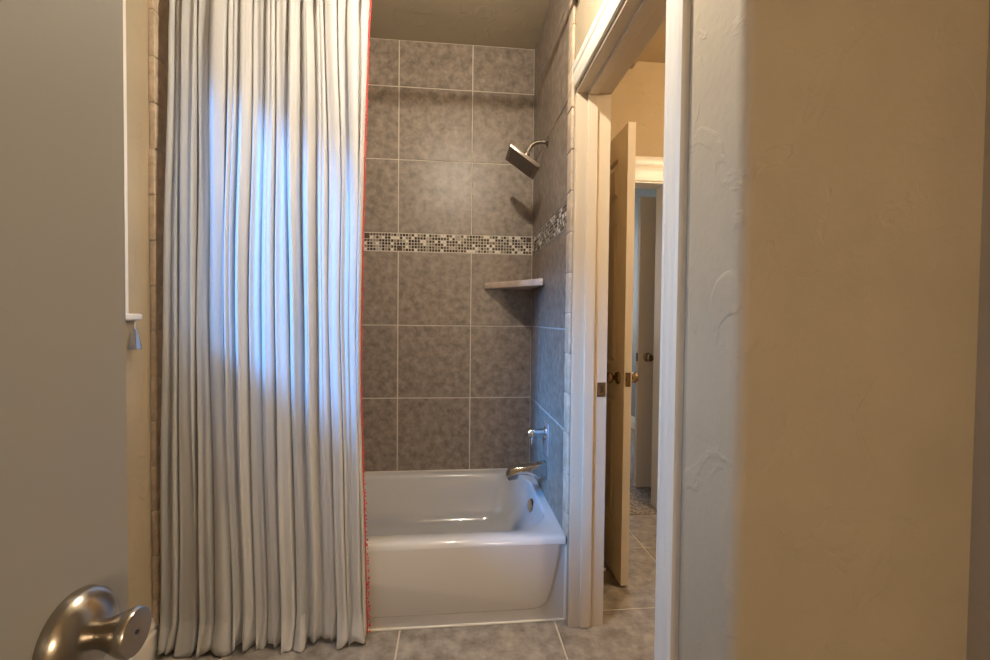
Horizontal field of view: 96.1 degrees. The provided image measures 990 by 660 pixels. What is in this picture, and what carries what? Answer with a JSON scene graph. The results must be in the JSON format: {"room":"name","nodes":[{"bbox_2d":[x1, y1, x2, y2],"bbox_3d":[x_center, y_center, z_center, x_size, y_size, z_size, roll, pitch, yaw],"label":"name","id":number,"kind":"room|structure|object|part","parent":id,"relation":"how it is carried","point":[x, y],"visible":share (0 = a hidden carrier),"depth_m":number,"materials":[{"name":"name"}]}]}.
{"room":"bathroom","nodes":[
{"label":"bathroom","id":0,"kind":"room"},
{"bbox_2d":[126,0,152,614],"bbox_3d":[-1.235,-0.206,1.048,0.140,2.767,2.957,0,1,-6],"label":"wall","id":1,"kind":"structure","parent":0,"point":[138,340],"depth_m":1.51,"materials":[{"name":"beige paint"}]},
{"bbox_2d":[123,0,141,319],"bbox_3d":[-1.177,-0.585,0.722,0.155,1.140,1.505,0,1,-6],"label":"window","id":2,"kind":"structure","parent":1,"relation":"in","point":[128,316],"depth_m":1.42,"materials":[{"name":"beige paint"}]},
{"bbox_3d":[-1.171,-0.026,0.736,0.130,0.022,1.505,0,1,-6],"label":"sill","id":3,"kind":"part","parent":2,"relation":"part of","materials":[{"name":"beige paint"}]},
{"bbox_2d":[129,618,159,659],"bbox_3d":[-1.126,1.121,0.630,0.016,0.135,2.020,0,1,-6],"label":"baseboard","id":4,"kind":"structure","parent":1,"relation":"attached to","point":[149,650],"depth_m":1.57,"materials":[{"name":"beige paint"}]},
{"bbox_2d":[147,0,167,625],"bbox_3d":[-1.209,-0.268,1.605,0.025,2.665,0.087,0,1,-6],"label":"trim","id":5,"kind":"structure","parent":1,"relation":"attached to","point":[158,9],"depth_m":1.58,"materials":[{"name":"stone"}]},
{"bbox_2d":[573,0,579,6],"bbox_3d":[-0.444,-1.268,1.609,1.528,0.064,0.064,0,1,-6],"label":"curtain rod","id":6,"kind":"object","parent":1,"relation":"attached to","point":[576,2],"visible":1,"depth_m":1.68,"materials":[{"name":"silver metal"}]},
{"bbox_2d":[158,0,371,658],"bbox_3d":[-0.827,-0.040,1.606,0.746,2.410,0.110,0,1,-6],"label":"shower curtain","id":7,"kind":"object","parent":6,"relation":"hanging from","point":[263,532],"visible":1,"depth_m":1.60,"materials":[{"name":"white fabric"}]},
{"bbox_3d":[-0.479,-0.047,1.671,0.042,2.392,0.046,0,1,-6],"label":"pompom trim","id":8,"kind":"part","parent":7,"relation":"part of","materials":[{"name":"red"}]},
{"bbox_2d":[153,514,656,659],"bbox_3d":[0.930,1.245,0.152,4.500,0.050,5.260,0,1,-6],"label":"floor","id":9,"kind":"structure","parent":0,"point":[627,632],"depth_m":1.69,"materials":[{"name":"grey tile"}]},
{"bbox_2d":[363,468,566,631],"bbox_3d":[-0.510,0.984,2.120,1.527,0.351,0.821,0,1,-6],"label":"bathtub","id":10,"kind":"object","parent":9,"relation":"on","point":[456,547],"visible":0.59,"depth_m":1.77,"materials":[{"name":"white ceramic"}]},
{"bbox_3d":[-0.478,0.987,1.718,1.504,0.274,0.014,0,1,-6],"label":"apron panel","id":11,"kind":"part","parent":10,"relation":"part of","materials":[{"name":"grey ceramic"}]},
{"bbox_3d":[0.181,0.888,2.249,0.018,0.072,0.072,0,1,-20],"label":"overflow plate","id":12,"kind":"part","parent":10,"relation":"part of","materials":[{"name":"silver metal"}]},
{"bbox_2d":[362,38,534,471],"bbox_3d":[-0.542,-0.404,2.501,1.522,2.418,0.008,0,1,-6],"label":"tiled wall","id":13,"kind":"structure","parent":0,"point":[446,357],"depth_m":2.52,"materials":[{"name":"grey tile"}]},
{"bbox_2d":[363,232,531,254],"bbox_3d":[-0.541,-0.493,2.499,1.521,0.102,0.008,0,1,-6],"label":"trim","id":14,"kind":"structure","parent":13,"relation":"attached to","point":[403,242],"depth_m":2.52,"materials":[{"name":"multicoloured tile"}]},
{"bbox_2d":[484,279,542,289],"bbox_3d":[0.089,-0.245,2.383,0.270,0.034,0.354,0,1,-6],"label":"corner shelf","id":15,"kind":"object","parent":13,"relation":"attached to","point":[529,284],"visible":1,"depth_m":2.38,"materials":[{"name":"beige stone"}]},
{"bbox_2d":[369,0,665,68],"bbox_3d":[-0.088,-1.605,0.003,2.400,0.100,5.300,0,1,-6],"label":"ceiling","id":16,"kind":"structure","parent":0,"point":[496,23],"depth_m":2.32,"materials":[{"name":"beige paint"}]},
{"bbox_2d":[610,61,664,156],"bbox_3d":[1.580,-0.263,2.903,2.490,2.850,0.120,0,1,-6],"label":"wall","id":17,"kind":"structure","parent":0,"point":[639,97],"depth_m":2.75,"materials":[{"name":"beige paint"}]},
{"bbox_2d":[635,156,663,508],"bbox_3d":[0.801,0.042,2.824,0.750,2.230,0.143,0,1,-6],"label":"trim","id":18,"kind":"structure","parent":17,"relation":"attached to","point":[648,170],"depth_m":2.86,"materials":[{"name":"beige paint"}]},
{"bbox_2d":[629,428,656,514],"bbox_3d":[1.992,1.149,4.676,4.300,0.054,3.540,0,1,-6],"label":"floor","id":19,"kind":"structure","parent":0,"point":[640,497],"depth_m":3.07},
{"bbox_2d":[631,189,656,416],"bbox_3d":[1.950,-0.276,4.708,4.400,2.800,3.400,0,1,-6],"label":"wall","id":20,"kind":"structure","parent":0,"point":[638,192],"depth_m":5.00,"materials":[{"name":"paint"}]},
{"bbox_2d":[631,416,634,429],"bbox_3d":[1.536,1.039,5.252,0.016,0.130,2.100,0,1,-6],"label":"baseboard","id":21,"kind":"structure","parent":20,"relation":"attached to","point":[632,417],"depth_m":5.01,"materials":[{"name":"beige paint"}]},
{"bbox_2d":[634,196,655,486],"bbox_3d":[1.397,0.096,3.227,0.742,2.090,0.098,0,1,-8],"label":"door","id":22,"kind":"structure","parent":20,"relation":"in","point":[646,216],"depth_m":3.20,"materials":[{"name":"beige paint"}]},
{"bbox_3d":[1.098,0.196,3.196,0.066,0.066,0.014,0,1,-6],"label":"knob","id":23,"kind":"part","parent":22,"relation":"part of","materials":[{"name":"brown metal"}]},
{"bbox_2d":[639,23,665,62],"bbox_3d":[1.548,-1.671,1.806,2.190,0.085,1.990,0,1,-6],"label":"ceiling","id":24,"kind":"structure","parent":0,"point":[655,52],"depth_m":2.63,"materials":[{"name":"beige paint"}]},
{"bbox_2d":[565,0,988,659],"bbox_3d":[0.595,-0.204,1.731,0.579,2.767,1.957,0,1,-6],"label":"wall","id":25,"kind":"structure","parent":0,"point":[836,147],"depth_m":0.76,"materials":[{"name":"beige paint"}]},
{"bbox_2d":[530,0,568,529],"bbox_3d":[0.257,-0.388,2.188,0.008,2.418,0.772,0,1,-6],"label":"tiled wall","id":26,"kind":"structure","parent":25,"relation":"attached to","point":[549,262],"depth_m":2.09,"materials":[{"name":"grey tile"}]},
{"bbox_2d":[506,459,546,479],"bbox_3d":[0.151,0.673,2.142,0.195,0.084,0.050,0,1,-6],"label":"tub spout","id":27,"kind":"object","parent":26,"relation":"attached to","point":[536,469],"visible":1,"depth_m":2.12,"materials":[{"name":"silver metal"}]},
{"bbox_2d":[505,136,548,178],"bbox_3d":[0.159,-0.854,2.161,0.200,0.190,0.172,0,1,-6],"label":"shower","id":28,"kind":"object","parent":26,"relation":"attached to","point":[521,160],"visible":1,"depth_m":2.15,"materials":[{"name":"silver metal"}]},
{"bbox_3d":[0.127,-0.806,2.159,0.116,0.082,0.140,0,1,-6],"label":"nozzle panel","id":29,"kind":"part","parent":28,"relation":"part of","materials":[{"name":"brown"}]},
{"bbox_3d":[0.133,-0.815,2.159,0.149,0.112,0.172,0,1,-6],"label":"spray plate","id":30,"kind":"part","parent":28,"relation":"part of","materials":[{"name":"silver metal"}]},
{"bbox_3d":[0.200,-0.888,2.169,0.116,0.083,0.021,0,1,-6],"label":"arm","id":31,"kind":"part","parent":28,"relation":"part of","materials":[{"name":"silver metal"}]},
{"bbox_2d":[527,420,548,457],"bbox_3d":[0.203,0.523,2.138,0.095,0.157,0.100,0,1,-6],"label":"shower valve","id":32,"kind":"object","parent":26,"relation":"attached to","point":[532,433],"visible":1,"depth_m":2.12,"materials":[{"name":"silver metal"}]},
{"bbox_3d":[0.200,0.494,2.137,0.089,0.060,0.060,0,1,-6],"label":"handle","id":33,"kind":"part","parent":32,"relation":"part of","materials":[{"name":"silver metal"}]},
{"bbox_3d":[0.246,0.523,2.143,0.007,0.157,0.100,0,1,-6],"label":"wall plate","id":34,"kind":"part","parent":32,"relation":"part of","materials":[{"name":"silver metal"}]},
{"bbox_2d":[532,203,566,253],"bbox_3d":[0.257,-0.477,2.186,0.008,0.102,0.772,0,1,-6],"label":"trim","id":35,"kind":"structure","parent":25,"relation":"attached to","point":[557,223],"depth_m":2.08,"materials":[{"name":"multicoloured tile"}]},
{"bbox_2d":[562,0,575,536],"bbox_3d":[0.296,-0.383,1.770,0.014,2.413,0.068,0,1,-6],"label":"trim","id":36,"kind":"structure","parent":25,"relation":"attached to","point":[572,9],"depth_m":1.76,"materials":[{"name":"stone"}]},
{"bbox_2d":[568,0,665,627],"bbox_3d":[0.408,0.131,1.375,0.137,2.110,0.770,0,1,-6],"label":"door frame","id":37,"kind":"structure","parent":25,"relation":"attached to","point":[635,22],"depth_m":1.73,"materials":[{"name":"beige paint"}]},
{"bbox_3d":[0.418,0.234,1.746,0.034,0.057,0.002,0,1,-6],"label":"strike plate","id":38,"kind":"part","parent":37,"relation":"part of","materials":[{"name":"silver metal"}]},
{"bbox_2d":[604,122,637,585],"bbox_3d":[0.562,0.110,2.369,0.149,2.085,0.762,0,1,-6],"label":"door","id":39,"kind":"structure","parent":25,"relation":"in","point":[620,377],"depth_m":2.05,"materials":[{"name":"beige paint"}]},
{"bbox_3d":[0.567,0.222,2.066,0.013,0.060,0.060,0,1,-6],"label":"knob","id":40,"kind":"part","parent":39,"relation":"part of","materials":[{"name":"brown metal"}]},
{"bbox_3d":[0.598,0.224,1.996,0.025,0.064,0.008,0,1,-6],"label":"latch plate","id":41,"kind":"part","parent":39,"relation":"part of","materials":[{"name":"brown metal"}]},
{"bbox_2d":[572,0,690,659],"bbox_3d":[0.333,0.093,1.312,0.021,2.188,0.820,0,1,-6],"label":"trim","id":42,"kind":"structure","parent":25,"relation":"attached to","point":[678,12],"depth_m":0.92,"materials":[{"name":"beige paint"}]},
{"bbox_2d":[966,0,989,659],"bbox_3d":[0.967,-0.165,0.222,0.135,2.767,1.120,0,1,-6],"label":"wall","id":43,"kind":"structure","parent":0,"point":[978,622],"depth_m":0.77,"materials":[{"name":"beige paint"}]},
{"bbox_3d":[-0.742,-0.167,-0.449,0.828,2.767,0.120,0,1,-6],"label":"wall","id":44,"kind":"structure","parent":0,"visible":0},
{"bbox_2d":[0,0,151,659],"bbox_3d":[-0.361,0.153,0.101,0.095,2.090,0.800,0,1,-6],"label":"door","id":45,"kind":"structure","parent":44,"relation":"in","point":[64,521],"depth_m":0.41,"materials":[{"name":"grey paint"}]},
{"bbox_3d":[-0.393,0.293,0.428,0.027,0.085,0.085,0,1,-6],"label":"knob","id":46,"kind":"part","parent":45,"relation":"part of","materials":[{"name":"silver metal"}]}
]}

